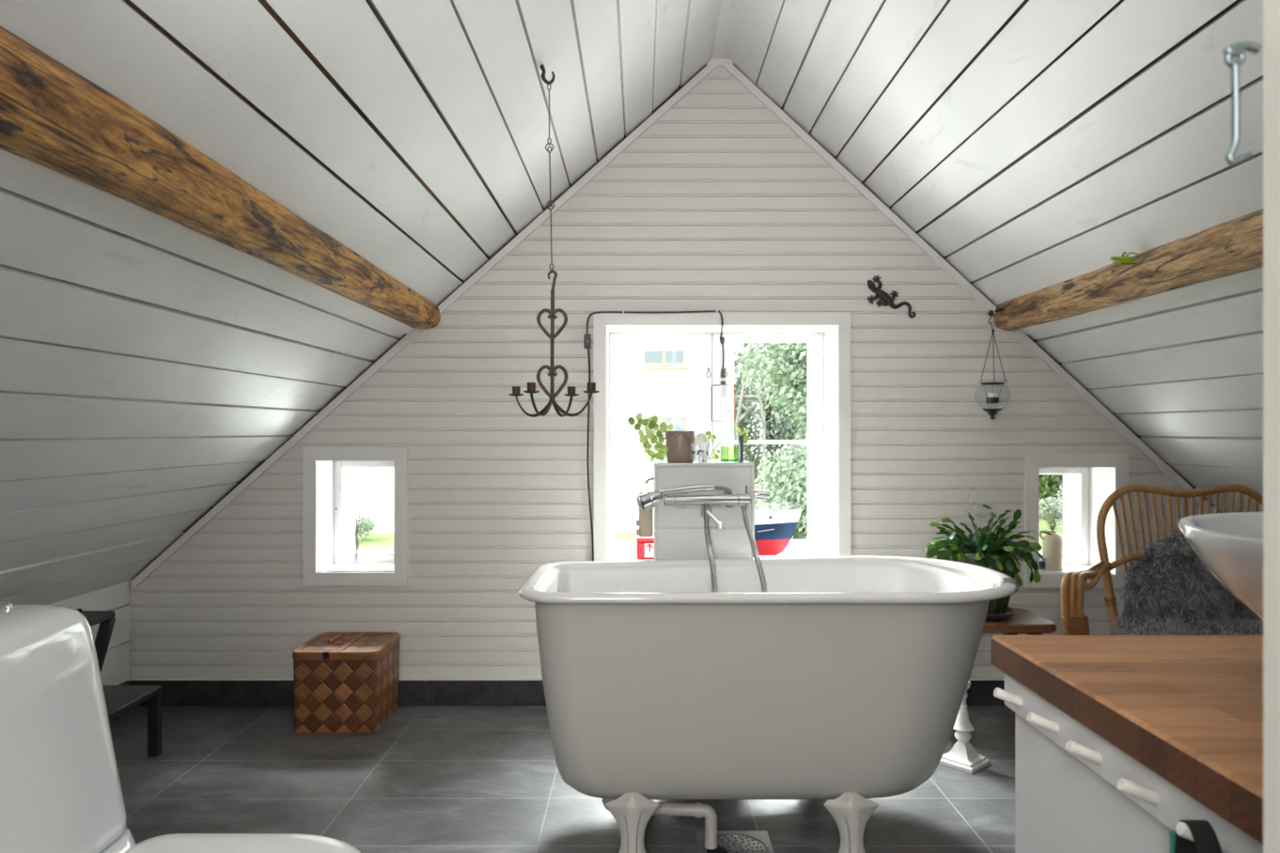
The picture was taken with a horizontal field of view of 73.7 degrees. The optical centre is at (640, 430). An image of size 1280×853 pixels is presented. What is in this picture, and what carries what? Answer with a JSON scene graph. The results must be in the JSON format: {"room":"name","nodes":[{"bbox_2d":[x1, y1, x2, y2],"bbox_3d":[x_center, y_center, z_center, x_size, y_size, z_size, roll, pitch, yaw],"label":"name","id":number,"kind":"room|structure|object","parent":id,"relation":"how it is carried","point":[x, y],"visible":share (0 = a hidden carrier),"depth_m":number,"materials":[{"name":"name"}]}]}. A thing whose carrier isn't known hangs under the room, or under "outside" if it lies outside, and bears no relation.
{"room":"bathroom","nodes":[
{"label":"bathroom","id":0,"kind":"room"},
{"bbox_2d":[48,580,130,685],"bbox_3d":[-2.166,0.780,1.590,0.120,0.800,4.580,0,0,0],"label":"wall","id":1,"kind":"structure","parent":0,"point":[115,671],"depth_m":3.42,"materials":[{"name":"white paint"}]},
{"bbox_2d":[117,680,131,685],"bbox_3d":[-2.100,1.077,1.448,0.032,0.103,4.095,0,0,0],"label":"baseboard","id":2,"kind":"structure","parent":1,"relation":"attached to","point":[126,682],"depth_m":3.47,"materials":[{"name":"stone"}]},
{"bbox_2d":[0,0,722,604],"bbox_3d":[-0.971,-0.507,1.715,2.638,2.381,4.830,0,0,0],"label":"ceiling","id":3,"kind":"structure","parent":0,"point":[146,372],"depth_m":2.17,"materials":[{"name":"white paint"}]},
{"bbox_2d":[0,148,414,334],"bbox_3d":[-0.955,-0.421,1.450,0.055,0.055,4.100,0,0,0],"label":"trim","id":4,"kind":"structure","parent":3,"relation":"attached to","point":[17,164],"depth_m":1.73,"materials":[{"name":"paint"}]},
{"bbox_2d":[0,25,440,329],"bbox_3d":[-0.890,-0.475,1.464,0.176,0.176,4.107,0,0,0],"label":"timber beam","id":5,"kind":"structure","parent":3,"relation":"attached to","point":[52,117],"depth_m":1.47,"materials":[{"name":"wood"}]},
{"bbox_2d":[539,63,555,84],"bbox_3d":[-0.262,-1.000,2.387,0.046,0.065,0.012,0,0,0],"label":"ceiling hook","id":6,"kind":"object","parent":3,"relation":"attached to","point":[542,67],"visible":1,"depth_m":2.38,"materials":[{"name":"brown metal"}]},
{"bbox_2d":[545,84,555,270],"bbox_3d":[-0.254,-0.710,2.387,0.027,0.525,0.003,0,0,0],"label":"hanging rod","id":7,"kind":"object","parent":6,"relation":"hanging from","point":[548,150],"visible":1,"depth_m":2.39,"materials":[{"name":"metal"}]},
{"bbox_2d":[508,270,599,417],"bbox_3d":[-0.247,-0.243,2.387,0.198,0.410,0.303,0,0,-19],"label":"chandelier","id":8,"kind":"object","parent":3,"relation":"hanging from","point":[591,387],"visible":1,"depth_m":2.38,"materials":[{"name":"metal"}]},
{"bbox_2d":[109,705,1015,852],"bbox_3d":[0.300,1.180,1.590,5.200,0.100,4.580,0,0,0],"label":"floor","id":9,"kind":"structure","parent":0,"point":[431,779],"depth_m":2.65,"materials":[{"name":"tile"}]},
{"bbox_2d":[76,608,161,756],"bbox_3d":[-1.867,0.875,2.780,0.390,0.517,0.410,0,0,0],"label":"step stool","id":10,"kind":"object","parent":9,"relation":"on","point":[119,700],"visible":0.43,"depth_m":2.96,"materials":[{"name":"black painted wood"}]},
{"bbox_2d":[0,600,360,852],"bbox_3d":[-0.822,0.709,1.322,0.787,0.842,0.400,0,0,0],"label":"toilet","id":11,"kind":"object","parent":9,"relation":"on","point":[61,792],"visible":1,"depth_m":1.37,"materials":[{"name":"white ceramic"}]},
{"bbox_2d":[292,631,399,733],"bbox_3d":[-1.143,0.962,3.330,0.329,0.334,0.328,0,0,0],"label":"basket","id":12,"kind":"object","parent":9,"relation":"on","point":[344,682],"visible":1,"depth_m":3.18,"materials":[{"name":"brown wicker"}]},
{"bbox_2d":[652,460,755,559],"bbox_3d":[0.213,0.620,2.988,0.340,1.021,0.264,0,0,0],"label":"cabinet","id":13,"kind":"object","parent":9,"relation":"on","point":[678,532],"depth_m":2.86,"materials":[{"name":"white paint"}]},
{"bbox_2d":[639,480,653,537],"bbox_3d":[0.019,0.272,2.985,0.051,0.200,0.024,0,0,0],"label":"pad","id":14,"kind":"object","parent":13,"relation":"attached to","point":[646,518],"visible":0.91,"depth_m":2.97,"materials":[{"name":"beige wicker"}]},
{"bbox_2d":[644,477,653,484],"bbox_3d":[0.031,0.176,2.985,0.033,0.023,0.010,0,0,0],"label":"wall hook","id":15,"kind":"object","parent":13,"relation":"attached to","point":[650,478],"visible":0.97,"depth_m":2.98,"materials":[{"name":"metal"}]},
{"bbox_2d":[665,431,694,462],"bbox_3d":[0.137,0.055,2.946,0.102,0.108,0.111,0,0,0],"label":"stoneware crock","id":16,"kind":"object","parent":13,"relation":"on","point":[680,445],"visible":0.99,"depth_m":2.91,"materials":[{"name":"brown ceramic"}]},
{"bbox_2d":[627,412,673,462],"bbox_3d":[0.035,0.025,2.950,0.158,0.174,0.076,0,0,0],"label":"trailing plant","id":17,"kind":"object","parent":16,"relation":"in","point":[661,449],"visible":1,"depth_m":2.94,"materials":[{"name":"green plant"}]},
{"bbox_2d":[691,449,707,462],"bbox_3d":[0.203,0.075,2.900,0.068,0.065,0.068,0,0,0],"label":"glass tumbler","id":18,"kind":"object","parent":13,"relation":"on","point":[693,453],"visible":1,"depth_m":2.87,"materials":[{"name":"clear glass"}]},
{"bbox_2d":[694,432,707,461],"bbox_3d":[0.213,0.058,3.005,0.048,0.101,0.048,0,0,0],"label":"round ornament","id":19,"kind":"object","parent":13,"relation":"on","point":[699,440],"visible":0.98,"depth_m":2.99,"materials":[{"name":"glass"}]},
{"bbox_2d":[702,431,719,461],"bbox_3d":[0.244,0.054,2.970,0.064,0.105,0.014,0,0,0],"label":"leaf cutting","id":20,"kind":"object","parent":13,"relation":"on","point":[715,456],"visible":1,"depth_m":2.97,"materials":[{"name":"green plant"}]},
{"bbox_2d":[663,485,767,592],"bbox_3d":[0.258,0.527,2.727,0.364,0.692,0.270,0,0,0],"label":"shower mixer","id":21,"kind":"object","parent":13,"relation":"attached to","point":[726,499],"visible":0.63,"depth_m":2.78,"materials":[{"name":"silver metal"}]},
{"bbox_2d":[636,484,736,511],"bbox_3d":[0.155,0.218,2.780,0.343,0.087,0.058,0,0,-15],"label":"shower","id":22,"kind":"object","parent":21,"relation":"on","point":[646,501],"visible":0.91,"depth_m":2.76,"materials":[{"name":"silver metal"}]},
{"bbox_2d":[720,409,738,462],"bbox_3d":[0.306,0.008,2.930,0.068,0.198,0.068,0,0,0],"label":"glass bottle","id":23,"kind":"object","parent":13,"relation":"on","point":[724,460],"visible":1,"depth_m":2.90,"materials":[{"name":"green glass"}]},
{"bbox_2d":[736,426,748,461],"bbox_3d":[0.358,0.048,3.000,0.044,0.121,0.019,0,0,0],"label":"bud vase","id":24,"kind":"object","parent":13,"relation":"on","point":[743,439],"visible":0.98,"depth_m":2.99,"materials":[{"name":"silver"}]},
{"bbox_2d":[755,489,769,499],"bbox_3d":[0.412,0.221,2.930,0.064,0.036,0.033,0,0,0],"label":"pipe stub","id":25,"kind":"object","parent":13,"relation":"attached to","point":[759,494],"visible":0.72,"depth_m":2.92,"materials":[{"name":"silver metal"}]},
{"bbox_2d":[695,831,773,852],"bbox_3d":[0.255,1.129,2.300,0.201,0.003,0.201,0,0,0],"label":"floor drain","id":26,"kind":"object","parent":9,"relation":"on","point":[731,842],"visible":0.93,"depth_m":2.33,"materials":[{"name":"metal"}]},
{"bbox_2d":[519,555,1018,852],"bbox_3d":[0.373,0.774,2.520,1.401,0.712,0.694,0,0,0],"label":"bathtub","id":27,"kind":"object","parent":9,"relation":"on","point":[844,682],"visible":0.98,"depth_m":2.22,"materials":[{"name":"white ceramic"}]},
{"bbox_2d":[537,560,999,592],"bbox_3d":[0.373,0.698,2.520,1.307,0.535,0.600,0,0,0],"label":"basin","id":28,"kind":"object","parent":27,"relation":"in","point":[589,576],"depth_m":2.73,"materials":[{"name":"white ceramic"}]},
{"bbox_2d":[938,680,990,773],"bbox_3d":[1.093,0.990,2.895,0.128,0.280,0.128,0,0,-42],"label":"candlestick","id":29,"kind":"object","parent":9,"relation":"on","point":[962,757],"visible":0.79,"depth_m":2.87,"materials":[{"name":"white ceramic"}]},
{"bbox_2d":[982,607,1056,729],"bbox_3d":[1.218,0.902,3.110,0.483,0.456,0.306,0,0,0],"label":"stool","id":30,"kind":"object","parent":9,"relation":"on","point":[1023,620],"visible":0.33,"depth_m":2.97,"materials":[{"name":"red wood"}]},
{"bbox_2d":[922,509,1052,621],"bbox_3d":[1.254,0.474,3.099,0.437,0.398,0.438,0,0,19],"label":"potted plant","id":31,"kind":"object","parent":30,"relation":"on","point":[985,549],"visible":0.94,"depth_m":3.01,"materials":[{"name":"plant"}]},
{"bbox_2d":[968,488,996,536],"bbox_3d":[1.244,0.336,3.100,0.099,0.266,0.048,0,0,0],"label":"flower","id":32,"kind":"object","parent":31,"relation":"in","point":[984,505],"visible":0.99,"depth_m":3.08,"materials":[{"name":"green plant"}]},
{"bbox_2d":[993,673,1262,852],"bbox_3d":[0.809,0.726,0.802,0.701,0.807,0.714,0,0,0],"label":"vanity cabinet","id":33,"kind":"object","parent":9,"relation":"on","point":[1076,792],"visible":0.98,"depth_m":0.96,"materials":[{"name":"white paint"}]},
{"bbox_2d":[991,635,1262,845],"bbox_3d":[0.840,0.301,0.805,0.721,0.042,0.731,0,0,0],"label":"countertop","id":34,"kind":"structure","parent":33,"relation":"on","point":[1188,709],"depth_m":0.91,"materials":[{"name":"brown wood"}]},
{"bbox_2d":[1177,511,1262,621],"bbox_3d":[0.770,0.188,0.800,0.450,0.182,0.450,0,0,0],"label":"vessel sink","id":35,"kind":"object","parent":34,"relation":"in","point":[1229,545],"visible":0.87,"depth_m":0.83,"materials":[{"name":"white ceramic"}]},
{"bbox_2d":[1169,820,1222,852],"bbox_3d":[0.476,0.441,0.726,0.027,0.217,0.052,0,0,0],"label":"strap","id":36,"kind":"object","parent":33,"relation":"hanging from","point":[1205,838],"visible":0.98,"depth_m":0.72,"materials":[{"name":"black fabric"}]},
{"bbox_2d":[1059,484,1262,635],"bbox_3d":[1.925,0.655,2.757,1.155,0.927,0.555,0,0,0],"label":"rattan armchair","id":37,"kind":"object","parent":9,"relation":"on","point":[1073,621],"visible":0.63,"depth_m":3.00,"materials":[{"name":"wicker"}]},
{"bbox_2d":[1107,525,1262,635],"bbox_3d":[1.936,0.499,2.752,0.955,0.372,0.432,0,0,0],"label":"sheepskin","id":38,"kind":"object","parent":37,"relation":"on","point":[1168,590],"visible":0.62,"depth_m":2.85,"materials":[{"name":"grey fur"}]},
{"bbox_2d":[128,64,1222,680],"bbox_3d":[0.300,-0.295,3.700,5.600,3.050,0.361,0,0,0],"label":"wall","id":39,"kind":"structure","parent":0,"point":[718,204],"depth_m":3.52,"materials":[{"name":"beige paint"}]},
{"bbox_2d":[302,447,408,586],"bbox_3d":[-1.173,0.354,3.672,0.428,0.568,0.336,0,0,0],"label":"window","id":40,"kind":"structure","parent":39,"relation":"in","point":[379,567],"depth_m":3.50,"materials":[{"name":"paint"}]},
{"bbox_2d":[350,534,362,566],"bbox_3d":[-1.211,0.507,3.630,0.049,0.137,0.049,0,0,0],"label":"glass vase","id":41,"kind":"object","parent":40,"relation":"on","point":[358,535],"visible":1,"depth_m":3.63,"materials":[{"name":"glass"}]},
{"bbox_2d":[339,470,372,560],"bbox_3d":[-1.222,0.363,3.633,0.147,0.390,0.055,0,0,4],"label":"bare twigs","id":42,"kind":"object","parent":41,"relation":"in","point":[357,526],"visible":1,"depth_m":3.63,"materials":[{"name":"white plant"}]},
{"bbox_2d":[129,60,716,587],"bbox_3d":[-0.893,-0.436,3.512,2.413,2.166,0.020,0,0,0],"label":"trim","id":43,"kind":"structure","parent":39,"relation":"attached to","point":[712,65],"depth_m":3.50,"materials":[{"name":"paint"}]},
{"bbox_2d":[128,678,1004,705],"bbox_3d":[0.320,1.077,3.514,4.840,0.105,0.032,0,0,0],"label":"baseboard","id":44,"kind":"structure","parent":39,"relation":"attached to","point":[175,691],"depth_m":3.50,"materials":[{"name":"tile"}]},
{"bbox_2d":[586,402,594,560],"bbox_3d":[-0.204,0.209,3.496,0.027,0.642,0.043,0,0,0],"label":"power cord","id":45,"kind":"object","parent":39,"relation":"hanging from","point":[588,424],"depth_m":3.49,"materials":[{"name":"black plastic"}]},
{"bbox_2d":[706,58,733,66],"bbox_3d":[0.327,-1.513,3.517,0.105,0.026,0.030,0,0,0],"label":"trim","id":46,"kind":"structure","parent":39,"relation":"attached to","point":[719,62],"depth_m":3.50,"materials":[{"name":"paint"}]},
{"bbox_2d":[593,312,850,560],"bbox_3d":[0.334,0.059,3.683,1.056,1.082,0.363,0,0,0],"label":"window","id":47,"kind":"structure","parent":39,"relation":"in","point":[712,347],"depth_m":3.77,"materials":[{"name":"paint"}]},
{"bbox_2d":[635,507,639,554],"bbox_3d":[0.013,0.437,3.713,0.075,0.200,0.018,0,0,0],"label":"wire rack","id":48,"kind":"object","parent":47,"relation":"on","point":[637,522],"visible":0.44,"depth_m":3.71,"materials":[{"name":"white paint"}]},
{"bbox_2d":[635,535,653,559],"bbox_3d":[0.032,0.494,3.608,0.102,0.088,0.108,0,0,0],"label":"tin","id":49,"kind":"object","parent":47,"relation":"on","point":[645,545],"visible":0.76,"depth_m":3.56,"materials":[{"name":"paint"}]},
{"bbox_2d":[584,309,734,422],"bbox_3d":[0.077,-0.263,3.496,0.608,0.455,0.043,0,0,0],"label":"pendant lamp","id":50,"kind":"object","parent":47,"relation":"hanging from","point":[722,394],"depth_m":3.49,"materials":[{"name":"black plastic"}]},
{"bbox_2d":[584,333,591,348],"bbox_3d":[-0.218,-0.365,3.493,0.026,0.059,0.018,0,0,0],"label":"switch","id":51,"kind":"object","parent":50,"relation":"attached to","point":[587,336],"depth_m":3.48,"materials":[{"name":"black plastic"}]},
{"bbox_2d":[720,367,725,385],"bbox_3d":[0.337,-0.222,3.496,0.024,0.072,0.024,0,0,0],"label":"socket","id":52,"kind":"object","parent":50,"relation":"attached to","point":[722,374],"depth_m":3.49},
{"bbox_2d":[755,504,801,555],"bbox_3d":[0.393,0.414,3.630,0.586,0.248,0.120,0,0,0],"label":"boat","id":53,"kind":"object","parent":47,"relation":"on","point":[774,530],"visible":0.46,"depth_m":3.61,"materials":[{"name":"red paint"}]},
{"bbox_2d":[711,0,743,58],"bbox_3d":[0.327,-1.626,1.715,0.397,0.200,4.830,0,0,0],"label":"trim","id":54,"kind":"structure","parent":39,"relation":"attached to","point":[730,11],"depth_m":3.24,"materials":[{"name":"white paint"}]},
{"bbox_2d":[866,275,915,318],"bbox_3d":[1.031,-0.551,3.510,0.200,0.179,0.036,0,0,0],"label":"ornament","id":55,"kind":"object","parent":39,"relation":"attached to","point":[883,295],"visible":1,"depth_m":3.50,"materials":[{"name":"brown metal"}]},
{"bbox_2d":[723,60,1220,513],"bbox_3d":[1.539,-0.413,3.512,2.399,2.211,0.020,0,0,0],"label":"trim","id":56,"kind":"structure","parent":39,"relation":"attached to","point":[728,66],"depth_m":3.50,"materials":[{"name":"paint"}]},
{"bbox_2d":[1023,453,1128,587],"bbox_3d":[1.794,0.371,3.672,0.422,0.550,0.336,0,0,0],"label":"window","id":57,"kind":"structure","parent":39,"relation":"in","point":[1074,468],"depth_m":3.50,"materials":[{"name":"paint"}]},
{"bbox_2d":[1039,529,1062,570],"bbox_3d":[1.736,0.504,3.601,0.084,0.164,0.080,0,0,41],"label":"jug","id":58,"kind":"object","parent":57,"relation":"on","point":[1052,545],"visible":0.88,"depth_m":3.57,"materials":[{"name":"beige ceramic"}]},
{"bbox_2d":[1040,502,1066,530],"bbox_3d":[1.731,0.365,3.599,0.141,0.138,0.057,0,0,0],"label":"twigs","id":59,"kind":"object","parent":58,"relation":"in","point":[1051,522],"visible":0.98,"depth_m":3.60,"materials":[{"name":"green plant"}]},
{"bbox_2d":[943,546,1020,614],"bbox_3d":[1.238,0.547,3.100,0.258,0.231,0.258,0,0,0],"label":"pot","id":60,"kind":"object","parent":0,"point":[966,554],"depth_m":3.01,"materials":[{"name":"ceramic"}]},
{"bbox_2d":[729,0,1262,512],"bbox_3d":[1.617,-0.484,1.715,2.623,2.427,4.830,0,0,0],"label":"ceiling","id":61,"kind":"structure","parent":0,"point":[1033,145],"depth_m":2.58,"materials":[{"name":"white paint"}]},
{"bbox_2d":[992,208,1262,331],"bbox_3d":[1.515,-0.473,1.464,0.171,0.170,4.107,0,0,0],"label":"timber beam","id":62,"kind":"structure","parent":61,"relation":"attached to","point":[1235,246],"depth_m":2.43,"materials":[{"name":"brown wood"}]},
{"bbox_2d":[987,307,1003,324],"bbox_3d":[1.434,-0.462,3.416,0.106,0.075,0.031,0,0,-28],"label":"hook","id":63,"kind":"object","parent":62,"relation":"attached to","point":[990,313],"visible":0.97,"depth_m":3.40,"materials":[{"name":"brown metal"}]},
{"bbox_2d":[974,323,1010,419],"bbox_3d":[1.402,-0.235,3.400,0.133,0.383,0.133,0,0,0],"label":"hanging lantern","id":64,"kind":"object","parent":63,"relation":"hanging from","point":[992,412],"visible":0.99,"depth_m":3.39,"materials":[{"name":"black metal"}]},
{"bbox_2d":[987,392,997,397],"bbox_3d":[1.402,-0.131,3.400,0.038,0.035,0.038,0,0,0],"label":"tealight candle","id":65,"kind":"object","parent":64,"relation":"on","point":[990,394],"visible":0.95,"depth_m":3.38,"materials":[{"name":"beige wax"}]},
{"bbox_2d":[1110,251,1141,265],"bbox_3d":[1.419,-0.501,2.497,0.089,0.039,0.023,0,0,0],"label":"ornament","id":66,"kind":"object","parent":62,"relation":"on","point":[1123,260],"visible":1,"depth_m":2.49,"materials":[{"name":"green plastic"}]},
{"bbox_2d":[1018,266,1262,334],"bbox_3d":[1.578,-0.419,1.450,0.055,0.055,4.100,0,0,0],"label":"trim","id":67,"kind":"structure","parent":61,"relation":"attached to","point":[1256,273],"depth_m":2.61,"materials":[{"name":"paint"}]},
{"bbox_3d":[0.300,-0.295,-0.660,5.600,3.050,0.120,0,0,0],"label":"wall","id":68,"kind":"structure","parent":0,"visible":0},
{"bbox_2d":[1262,0,1279,852],"bbox_3d":[0.322,0.109,-0.085,0.040,2.018,1.010,0,0,0],"label":"door","id":69,"kind":"structure","parent":68,"relation":"in","point":[1271,8],"depth_m":0.41,"materials":[{"name":"grey paint"}]},
{"bbox_2d":[1223,41,1261,165],"bbox_3d":[0.290,-0.158,0.412,0.017,0.060,0.004,0,0,0],"label":"hook","id":70,"kind":"object","parent":69,"relation":"attached to","point":[1235,50],"visible":1,"depth_m":0.41,"materials":[{"name":"metal"}]},
{"label":"outside","id":71,"kind":"structure","parent":0,"visible":0},
{"bbox_2d":[355,460,1062,551],"bbox_3d":[0.000,3.280,47.300,140.000,0.300,85.400,0,0,0],"label":"lawn","id":72,"kind":"structure","parent":71,"point":[377,541],"depth_m":24.74,"materials":[{"name":"green plant"}]},
{"bbox_2d":[355,514,377,539],"bbox_3d":[-8.290,2.668,24.060,1.751,0.893,1.565,0,0,0],"label":"bush","id":73,"kind":"object","parent":72,"relation":"on","point":[367,524],"visible":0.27,"depth_m":23.86,"materials":[{"name":"green plant"}]},
{"bbox_2d":[355,342,733,533],"bbox_3d":[-6.082,-3.620,30.500,18.636,13.500,10.000,0,0,0],"label":"house","id":74,"kind":"structure","parent":72,"relation":"on","point":[664,380],"depth_m":26.00,"materials":[{"name":"white paint"}]},
{"bbox_2d":[735,353,765,505],"bbox_3d":[3.229,0.447,25.055,0.996,5.366,0.870,0,0,0],"label":"climbing frame","id":75,"kind":"object","parent":72,"relation":"on","point":[738,420],"visible":0.56,"depth_m":24.87,"materials":[{"name":"grey wood"}]},
{"bbox_2d":[733,342,807,506],"bbox_3d":[5.398,-0.793,34.862,4.626,7.890,4.035,0,0,5],"label":"tree","id":76,"kind":"object","parent":72,"relation":"on","point":[789,433],"visible":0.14,"depth_m":34.30,"materials":[{"name":"green plant"}]},
{"bbox_2d":[738,342,807,446],"bbox_3d":[4.370,-0.661,20.566,3.631,7.614,4.050,0,0,-6],"label":"tree","id":77,"kind":"object","parent":72,"relation":"on","point":[788,365],"visible":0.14,"depth_m":19.51,"materials":[{"name":"green plant"}]},
{"bbox_2d":[755,434,807,540],"bbox_3d":[3.604,1.585,16.017,3.849,3.068,2.398,0,0,0],"label":"bush","id":78,"kind":"object","parent":72,"relation":"on","point":[793,491],"visible":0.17,"depth_m":15.68,"materials":[{"name":"green plant"}]},
{"bbox_2d":[791,409,807,450],"bbox_3d":[8.059,-0.122,27.029,6.535,6.548,5.082,0,0,0],"label":"tree","id":79,"kind":"object","parent":72,"relation":"on","point":[802,424],"visible":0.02,"depth_m":27.25,"materials":[{"name":"green plant"}]},
{"bbox_2d":[1039,474,1062,516],"bbox_3d":[15.578,0.690,30.873,6.278,4.941,4.889,0,0,0],"label":"tree","id":80,"kind":"object","parent":72,"relation":"on","point":[1049,484],"visible":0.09,"depth_m":29.78,"materials":[{"name":"green plant"}]},
{"bbox_2d":[1039,483,1062,527],"bbox_3d":[13.641,2.282,26.034,3.413,1.600,2.036,0,0,0],"label":"bush","id":81,"kind":"object","parent":72,"relation":"on","point":[1052,503],"visible":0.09,"depth_m":26.00,"materials":[{"name":"green plant"}]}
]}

